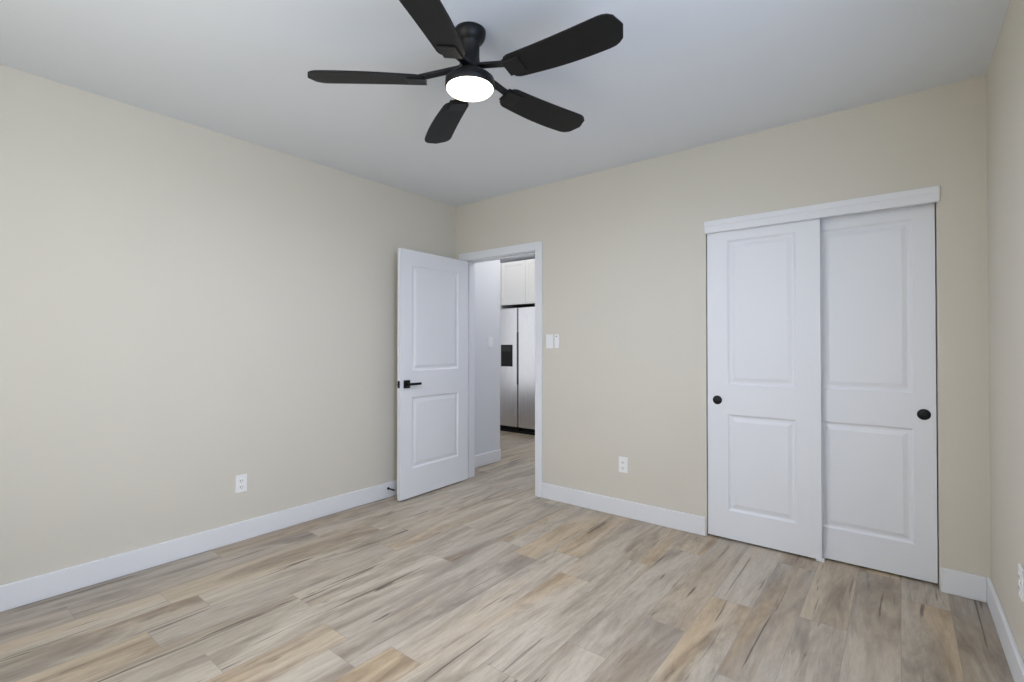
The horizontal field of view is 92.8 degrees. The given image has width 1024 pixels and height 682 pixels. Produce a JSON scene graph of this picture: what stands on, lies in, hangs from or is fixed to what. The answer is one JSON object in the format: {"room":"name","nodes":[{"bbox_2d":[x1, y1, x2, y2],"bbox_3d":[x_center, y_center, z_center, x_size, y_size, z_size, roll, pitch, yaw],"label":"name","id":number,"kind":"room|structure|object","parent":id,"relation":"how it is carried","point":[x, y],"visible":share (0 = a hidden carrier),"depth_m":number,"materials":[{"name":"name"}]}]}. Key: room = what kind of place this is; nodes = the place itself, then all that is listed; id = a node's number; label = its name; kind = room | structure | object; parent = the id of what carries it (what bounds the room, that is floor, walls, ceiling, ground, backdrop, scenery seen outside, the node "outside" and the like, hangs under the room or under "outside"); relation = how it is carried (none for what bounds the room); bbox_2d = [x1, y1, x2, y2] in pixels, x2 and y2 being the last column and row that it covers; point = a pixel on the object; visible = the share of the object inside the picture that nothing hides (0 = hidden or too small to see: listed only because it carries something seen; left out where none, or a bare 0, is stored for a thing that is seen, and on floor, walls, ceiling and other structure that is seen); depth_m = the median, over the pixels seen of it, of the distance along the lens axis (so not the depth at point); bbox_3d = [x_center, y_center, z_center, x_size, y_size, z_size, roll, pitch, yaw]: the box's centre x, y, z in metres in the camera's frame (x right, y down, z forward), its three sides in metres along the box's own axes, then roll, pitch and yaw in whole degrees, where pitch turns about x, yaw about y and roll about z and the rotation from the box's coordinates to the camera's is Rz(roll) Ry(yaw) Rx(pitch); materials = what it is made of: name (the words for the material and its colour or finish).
{"room":"empty bedroom","nodes":[
{"label":"empty bedroom","id":0,"kind":"room"},
{"bbox_2d":[0,64,455,585],"bbox_3d":[-1.822,-0.010,3.160,0.120,2.590,3.974,0,-1,38],"label":"wall","id":1,"kind":"structure","parent":0,"point":[195,320],"depth_m":2.86,"materials":[{"name":"paint"}]},
{"bbox_2d":[0,480,396,611],"bbox_3d":[-1.730,1.224,3.152,0.020,0.122,3.854,0,-1,38],"label":"baseboard","id":2,"kind":"structure","parent":1,"relation":"attached to","point":[16,594],"depth_m":2.83,"materials":[{"name":"white wood"}]},
{"bbox_2d":[235,474,246,493],"bbox_3d":[-1.746,0.919,3.143,0.010,0.114,0.070,0,-1,38],"label":"electrical outlet","id":3,"kind":"object","parent":1,"relation":"attached to","point":[240,483],"visible":1,"depth_m":3.14,"materials":[{"name":"white plastic"}]},
{"bbox_2d":[0,0,1009,262],"bbox_3d":[-0.228,-1.348,3.896,6.114,0.100,7.090,0,-1,38],"label":"ceiling","id":4,"kind":"structure","parent":0,"point":[666,76],"depth_m":2.36,"materials":[{"name":"paint"}]},
{"bbox_2d":[308,0,622,143],"bbox_3d":[-0.136,-1.184,2.063,1.265,0.262,1.283,0,-1,38],"label":"ceiling fan","id":5,"kind":"object","parent":4,"relation":"hanging from","point":[468,78],"visible":1,"depth_m":1.99,"materials":[{"name":"black"}]},
{"bbox_2d":[0,431,1013,681],"bbox_3d":[-0.228,1.342,3.871,6.114,0.100,7.090,0,-1,38],"label":"floor","id":6,"kind":"structure","parent":0,"point":[498,571],"depth_m":2.31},
{"bbox_2d":[500,307,534,434],"bbox_3d":[0.347,0.424,7.240,0.910,1.800,0.734,0,-1,38],"label":"fridge","id":7,"kind":"object","parent":6,"relation":"on","point":[517,370],"visible":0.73,"depth_m":7.00,"materials":[{"name":"silver metal"}]},
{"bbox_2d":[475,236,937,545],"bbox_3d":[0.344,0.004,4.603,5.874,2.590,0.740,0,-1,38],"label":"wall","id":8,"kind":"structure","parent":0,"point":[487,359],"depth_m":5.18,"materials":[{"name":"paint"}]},
{"bbox_2d":[475,449,500,467],"bbox_3d":[-0.324,1.243,5.083,0.015,0.122,0.640,0,-1,38],"label":"baseboard","id":9,"kind":"structure","parent":8,"relation":"attached to","point":[493,456],"depth_m":5.15,"materials":[{"name":"white wood"}]},
{"bbox_2d":[488,337,492,347],"bbox_3d":[-0.227,0.015,5.223,0.009,0.114,0.070,0,-1,38],"label":"light switch","id":10,"kind":"object","parent":8,"relation":"attached to","point":[490,342],"visible":1,"depth_m":5.21,"materials":[{"name":"white plastic"}]},
{"bbox_2d":[500,259,534,308],"bbox_3d":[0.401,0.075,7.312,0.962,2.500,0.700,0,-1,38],"label":"upper cabinet","id":11,"kind":"object","parent":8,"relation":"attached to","point":[517,284],"visible":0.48,"depth_m":7.17,"materials":[{"name":"white wood"}]},
{"bbox_2d":[456,75,990,590],"bbox_3d":[0.890,-0.005,3.619,3.794,2.590,0.120,0,-1,38],"label":"wall","id":12,"kind":"structure","parent":0,"point":[626,297],"depth_m":3.30,"materials":[{"name":"paint"}]},
{"bbox_2d":[397,248,467,500],"bbox_3d":[-0.662,0.269,4.239,0.132,2.030,0.826,0,-1,38],"label":"bedroom door","id":13,"kind":"structure","parent":12,"relation":"in","point":[432,390],"depth_m":4.19,"materials":[{"name":"white wood"}]},
{"bbox_2d":[459,241,542,497],"bbox_3d":[-0.084,0.235,4.391,0.964,2.125,0.154,0,-1,38],"label":"door frame","id":14,"kind":"structure","parent":12,"relation":"attached to","point":[537,247],"depth_m":4.19,"materials":[{"name":"white wood"}]},
{"bbox_2d":[546,334,552,347],"bbox_3d":[0.307,0.003,3.997,0.070,0.114,0.013,0,-1,38],"label":"light switch","id":15,"kind":"object","parent":12,"relation":"attached to","point":[549,340],"visible":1,"depth_m":3.99,"materials":[{"name":"white plastic"}]},
{"bbox_2d":[554,334,558,348],"bbox_3d":[0.364,0.003,3.951,0.044,0.116,0.015,0,-1,38],"label":"switch","id":16,"kind":"object","parent":12,"relation":"attached to","point":[556,341],"visible":1,"depth_m":3.94,"materials":[{"name":"white plastic"}]},
{"bbox_2d":[619,457,627,472],"bbox_3d":[0.818,0.911,3.585,0.070,0.114,0.010,0,-1,38],"label":"electrical outlet","id":17,"kind":"object","parent":12,"relation":"attached to","point":[623,464],"visible":1,"depth_m":3.58,"materials":[{"name":"white plastic"}]},
{"bbox_2d":[542,483,705,535],"bbox_3d":[0.763,1.229,3.621,1.311,0.122,0.015,0,-1,38],"label":"baseboard","id":18,"kind":"structure","parent":12,"relation":"attached to","point":[686,522],"depth_m":3.55,"materials":[{"name":"white wood"}]},
{"bbox_2d":[704,186,939,233],"bbox_3d":[1.769,-0.752,2.908,1.173,0.080,0.130,0,-1,38],"label":"trim","id":19,"kind":"structure","parent":12,"relation":"attached to","point":[926,195],"depth_m":2.79,"materials":[{"name":"white wood"}]},
{"bbox_2d":[707,203,937,583],"bbox_3d":[1.771,0.262,2.907,1.147,2.042,0.093,0,-1,38],"label":"closet doors","id":20,"kind":"structure","parent":12,"relation":"in","point":[821,355],"depth_m":2.85,"materials":[{"name":"white wood"}]},
{"bbox_2d":[986,0,1023,661],"bbox_3d":[1.403,-0.029,1.119,0.120,2.590,4.794,0,-1,38],"label":"wall","id":21,"kind":"structure","parent":0,"point":[1005,136],"depth_m":1.97,"materials":[{"name":"paint"}]},
{"bbox_2d":[980,576,1023,681],"bbox_3d":[1.131,1.202,0.877,0.018,0.122,3.854,0,-1,38],"label":"baseboard","id":22,"kind":"structure","parent":21,"relation":"attached to","point":[988,594],"depth_m":2.02,"materials":[{"name":"white wood"}]},
{"bbox_2d":[1018,564,1023,601],"bbox_3d":[1.835,0.872,1.759,0.010,0.114,0.070,0,-1,38],"label":"electrical outlet","id":23,"kind":"object","parent":21,"relation":"attached to","point":[1021,581],"visible":1,"depth_m":1.74,"materials":[{"name":"white plastic"}]}
]}

